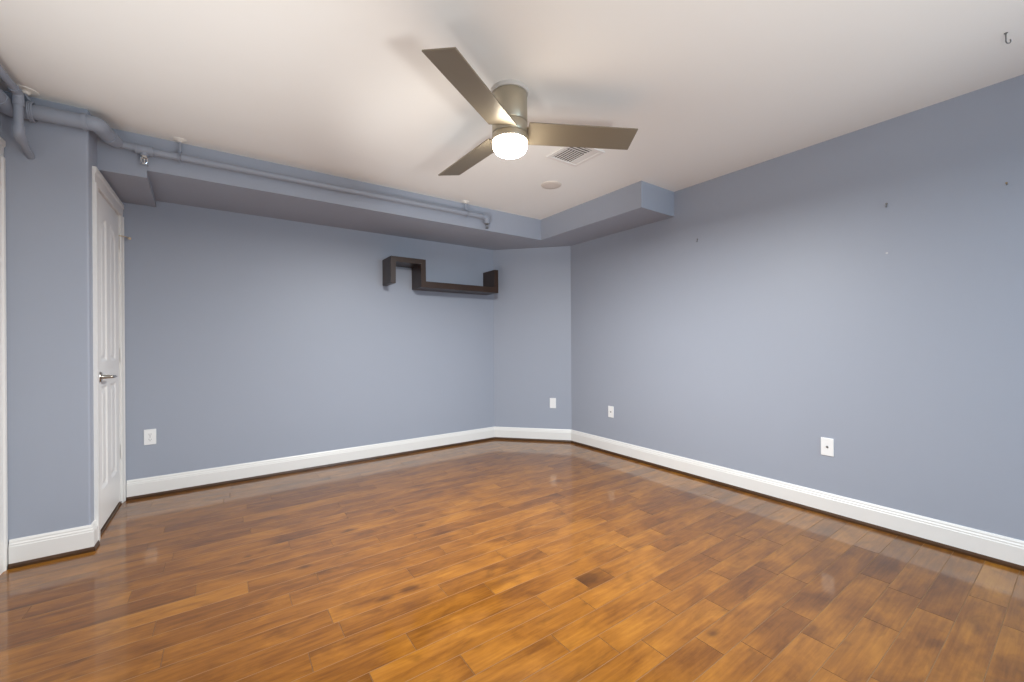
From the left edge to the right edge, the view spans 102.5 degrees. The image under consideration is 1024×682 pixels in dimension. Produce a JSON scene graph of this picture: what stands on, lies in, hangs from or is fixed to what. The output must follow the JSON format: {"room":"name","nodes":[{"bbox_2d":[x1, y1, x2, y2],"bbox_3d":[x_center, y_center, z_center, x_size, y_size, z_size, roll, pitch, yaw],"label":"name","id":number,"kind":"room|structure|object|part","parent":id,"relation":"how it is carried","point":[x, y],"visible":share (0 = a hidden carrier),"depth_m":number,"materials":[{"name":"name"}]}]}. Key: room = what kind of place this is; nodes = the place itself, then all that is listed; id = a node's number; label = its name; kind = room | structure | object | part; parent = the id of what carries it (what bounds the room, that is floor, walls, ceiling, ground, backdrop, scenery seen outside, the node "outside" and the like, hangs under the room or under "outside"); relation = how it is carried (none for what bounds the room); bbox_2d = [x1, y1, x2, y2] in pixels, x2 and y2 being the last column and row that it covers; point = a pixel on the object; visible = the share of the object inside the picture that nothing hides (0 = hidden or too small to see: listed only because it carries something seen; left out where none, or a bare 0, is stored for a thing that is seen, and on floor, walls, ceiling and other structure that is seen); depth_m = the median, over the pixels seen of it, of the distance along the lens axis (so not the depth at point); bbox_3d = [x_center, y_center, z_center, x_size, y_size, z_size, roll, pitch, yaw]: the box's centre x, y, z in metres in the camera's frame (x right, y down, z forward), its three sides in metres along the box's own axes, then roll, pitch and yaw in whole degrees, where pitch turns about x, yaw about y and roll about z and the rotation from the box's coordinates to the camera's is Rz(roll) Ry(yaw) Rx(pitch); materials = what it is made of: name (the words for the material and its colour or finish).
{"room":"empty basement room","nodes":[
{"label":"empty basement room","id":0,"kind":"room"},
{"bbox_2d":[0,91,93,563],"bbox_3d":[-2.546,-0.064,2.188,0.437,2.440,0.100,0,0,-35],"label":"wall","id":1,"kind":"structure","parent":0,"point":[50,399],"depth_m":2.19,"materials":[{"name":"blue paint"}]},
{"bbox_2d":[8,520,97,563],"bbox_3d":[-2.463,1.075,2.217,0.310,0.126,0.091,0,0,-35],"label":"baseboard","id":2,"kind":"structure","parent":1,"relation":"attached to","point":[21,549],"depth_m":2.18,"materials":[{"name":"white paint"}]},
{"bbox_2d":[8,540,99,569],"bbox_3d":[-2.458,1.141,2.216,0.317,0.029,0.098,0,0,-35],"label":"trim","id":3,"kind":"structure","parent":1,"relation":"attached to","point":[90,549],"depth_m":2.18,"materials":[{"name":"brown wood"}]},
{"bbox_2d":[93,131,96,166],"bbox_3d":[-2.704,-0.063,2.689,0.120,2.440,0.902,0,0,-35],"label":"wall","id":4,"kind":"structure","parent":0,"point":[94,134],"depth_m":2.38,"materials":[{"name":"blue paint"}]},
{"bbox_2d":[92,166,130,540],"bbox_3d":[-2.636,0.078,2.646,0.182,2.157,0.802,0,0,-35],"label":"door","id":5,"kind":"structure","parent":4,"relation":"attached to","point":[108,236],"depth_m":2.65,"materials":[{"name":"white paint"}]},
{"bbox_3d":[-2.476,0.211,2.521,0.066,0.064,0.157,0,0,-35],"label":"handle","id":6,"kind":"part","parent":5,"relation":"part of","materials":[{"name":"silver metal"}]},
{"bbox_2d":[100,501,121,535],"bbox_3d":[-2.655,1.149,2.650,0.104,0.016,0.652,0,0,-35],"label":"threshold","id":7,"kind":"structure","parent":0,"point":[120,502],"depth_m":2.65,"materials":[{"name":"brown wood"}]},
{"bbox_2d":[122,201,493,483],"bbox_3d":[-1.524,-0.070,3.997,3.317,2.440,0.120,0,0,-35],"label":"wall","id":8,"kind":"structure","parent":0,"point":[249,338],"depth_m":3.60,"materials":[{"name":"blue paint"}]},
{"bbox_2d":[97,128,155,206],"bbox_3d":[-2.564,-1.152,2.776,0.221,0.263,0.688,0,0,-35],"label":"soffit","id":9,"kind":"object","parent":8,"relation":"attached to","point":[121,168],"depth_m":2.53,"materials":[{"name":"blue paint"}]},
{"bbox_2d":[144,429,155,444],"bbox_3d":[-2.713,0.712,3.078,0.070,0.115,0.008,0,0,-35],"label":"wall outlet","id":10,"kind":"object","parent":8,"relation":"attached to","point":[149,434],"visible":1,"depth_m":3.08,"materials":[{"name":"white plastic"}]},
{"bbox_2d":[126,427,494,496],"bbox_3d":[-1.510,1.069,3.919,3.195,0.126,0.015,0,0,-35],"label":"baseboard","id":11,"kind":"structure","parent":8,"relation":"attached to","point":[135,487],"depth_m":3.60,"materials":[{"name":"white paint"}]},
{"bbox_2d":[126,437,494,500],"bbox_3d":[-1.507,1.135,3.916,3.195,0.029,0.022,0,0,-35],"label":"trim","id":12,"kind":"structure","parent":8,"relation":"attached to","point":[491,438],"depth_m":3.59,"materials":[{"name":"brown wood"}]},
{"bbox_2d":[147,136,673,249],"bbox_3d":[-0.639,-1.188,3.344,3.633,0.216,1.974,0,0,-35],"label":"soffit","id":13,"kind":"object","parent":8,"relation":"attached to","point":[640,203],"depth_m":3.45,"materials":[{"name":"blue paint"}]},
{"bbox_2d":[382,256,497,294],"bbox_3d":[-0.721,-0.682,4.338,1.216,0.277,0.250,0,0,-35],"label":"wall shelf","id":14,"kind":"object","parent":8,"relation":"attached to","point":[389,264],"visible":1,"depth_m":4.17,"materials":[{"name":"brown wood"}]},
{"bbox_2d":[0,439,1023,681],"bbox_3d":[0.210,1.169,1.711,4.425,0.060,5.935,0,0,-35],"label":"floor","id":15,"kind":"structure","parent":0,"point":[495,560],"depth_m":1.90,"materials":[{"name":"brown wood"}]},
{"bbox_2d":[0,0,1023,219],"bbox_3d":[0.189,-1.351,1.719,4.385,0.100,5.826,0,0,-35],"label":"ceiling","id":16,"kind":"structure","parent":0,"point":[711,89],"depth_m":1.98,"materials":[{"name":"paint"}]},
{"bbox_2d":[0,84,489,228],"bbox_3d":[-0.068,-1.194,1.109,3.022,0.210,4.884,0,0,-35],"label":"pipe","id":17,"kind":"object","parent":16,"relation":"attached to","point":[34,113],"visible":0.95,"depth_m":2.50,"materials":[{"name":"blue metal"}]},
{"bbox_2d":[0,65,34,158],"bbox_3d":[-1.172,-1.112,0.226,0.043,0.298,4.710,0,0,-35],"label":"pipe","id":18,"kind":"object","parent":17,"relation":"attached to","point":[18,101],"visible":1,"depth_m":2.02,"materials":[{"name":"metal"}]},
{"bbox_2d":[422,47,637,175],"bbox_3d":[-0.075,-1.134,2.238,1.227,0.332,1.080,0,0,-35],"label":"ceiling fan","id":19,"kind":"object","parent":16,"relation":"hanging from","point":[504,107],"visible":1,"depth_m":2.07,"materials":[{"name":"metal"}]},
{"bbox_3d":[-0.238,-1.084,2.434,0.152,0.043,0.577,0,0,-37],"label":"blade","id":20,"kind":"part","parent":19,"relation":"part of","materials":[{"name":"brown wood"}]},
{"bbox_3d":[-0.161,-1.084,1.782,0.152,0.043,0.577,0,0,23],"label":"blade","id":21,"kind":"part","parent":19,"relation":"part of","materials":[{"name":"brown wood"}]},
{"bbox_3d":[-0.011,-1.002,2.130,0.180,0.068,0.180,0,0,-35],"label":"lamp shade","id":22,"kind":"part","parent":19,"relation":"part of","materials":[{"name":"white glass"}]},
{"bbox_3d":[0.365,-1.088,2.175,0.577,0.043,0.152,0,0,-7],"label":"blade","id":23,"kind":"part","parent":19,"relation":"part of","materials":[{"name":"brown wood"}]},
{"bbox_2d":[541,181,560,188],"bbox_3d":[0.325,-1.297,3.401,0.168,0.010,0.168,0,0,-35],"label":"cover plate","id":24,"kind":"object","parent":16,"relation":"attached to","point":[549,184],"visible":1,"depth_m":3.39,"materials":[{"name":"beige plastic"}]},
{"bbox_2d":[546,147,604,166],"bbox_3d":[0.436,-1.297,2.841,0.285,0.009,0.287,0,0,-35],"label":"ceiling vent","id":25,"kind":"object","parent":16,"relation":"in","point":[572,156],"visible":0.86,"depth_m":2.85,"materials":[{"name":"white metal"}]},
{"bbox_2d":[1004,32,1011,43],"bbox_3d":[2.107,-1.290,1.745,0.028,0.046,0.012,0,0,-1],"label":"hook","id":26,"kind":"object","parent":16,"relation":"attached to","point":[1005,34],"visible":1,"depth_m":1.74,"materials":[{"name":"metal"}]},
{"bbox_2d":[493,246,571,429],"bbox_3d":[0.240,-0.081,4.807,0.904,2.440,0.120,0,0,12],"label":"wall","id":27,"kind":"structure","parent":0,"point":[532,302],"depth_m":4.74,"materials":[{"name":"blue paint"}]},
{"bbox_2d":[495,437,570,442],"bbox_3d":[0.232,1.124,4.737,0.904,0.029,0.022,0,0,12],"label":"trim","id":28,"kind":"structure","parent":27,"relation":"attached to","point":[501,438],"depth_m":4.73,"materials":[{"name":"brown wood"}]},
{"bbox_2d":[495,427,570,439],"bbox_3d":[0.233,1.058,4.741,0.904,0.126,0.015,0,0,12],"label":"baseboard","id":29,"kind":"structure","parent":27,"relation":"attached to","point":[509,432],"depth_m":4.73,"materials":[{"name":"white paint"}]},
{"bbox_2d":[550,398,555,407],"bbox_3d":[0.468,0.699,4.693,0.070,0.115,0.007,0,0,12],"label":"blank wall plate","id":30,"kind":"object","parent":27,"relation":"attached to","point":[552,400],"visible":1,"depth_m":4.69,"materials":[{"name":"white plastic"}]},
{"bbox_2d":[570,74,1023,540],"bbox_3d":[2.104,-0.093,2.715,0.120,2.440,5.020,0,0,-35],"label":"wall","id":31,"kind":"structure","parent":0,"point":[789,323],"depth_m":2.61,"materials":[{"name":"blue paint"}]},
{"bbox_2d":[608,406,613,417],"bbox_3d":[1.003,0.710,4.172,0.013,0.115,0.070,0,0,-35],"label":"cable wall plate","id":32,"kind":"object","parent":31,"relation":"attached to","point":[610,408],"visible":1,"depth_m":4.17,"materials":[{"name":"white plastic"}]},
{"bbox_2d":[571,430,1023,565],"bbox_3d":[2.085,1.046,2.635,0.015,0.126,4.920,0,0,-35],"label":"baseboard","id":33,"kind":"structure","parent":31,"relation":"attached to","point":[1008,549],"depth_m":2.61,"materials":[{"name":"white paint"}]},
{"bbox_2d":[571,441,1023,571],"bbox_3d":[2.082,1.113,2.633,0.022,0.029,4.920,0,0,-35],"label":"trim","id":34,"kind":"structure","parent":31,"relation":"attached to","point":[894,532],"depth_m":2.61,"materials":[{"name":"brown wood"}]},
{"bbox_2d":[821,437,833,456],"bbox_3d":[2.054,0.684,2.677,0.013,0.115,0.070,0,0,-35],"label":"cable wall plate","id":35,"kind":"object","parent":31,"relation":"attached to","point":[827,444],"visible":1,"depth_m":2.68,"materials":[{"name":"white plastic"}]},
{"bbox_3d":[-1.294,-0.072,0.132,0.120,2.440,4.704,0,0,-35],"label":"wall","id":36,"kind":"structure","parent":0,"visible":0},
{"bbox_2d":[0,137,7,574],"bbox_3d":[-2.344,0.064,1.680,0.182,2.182,0.956,0,0,-35],"label":"door","id":37,"kind":"structure","parent":36,"relation":"in","point":[3,318],"depth_m":2.07,"materials":[{"name":"white paint"}]}
]}

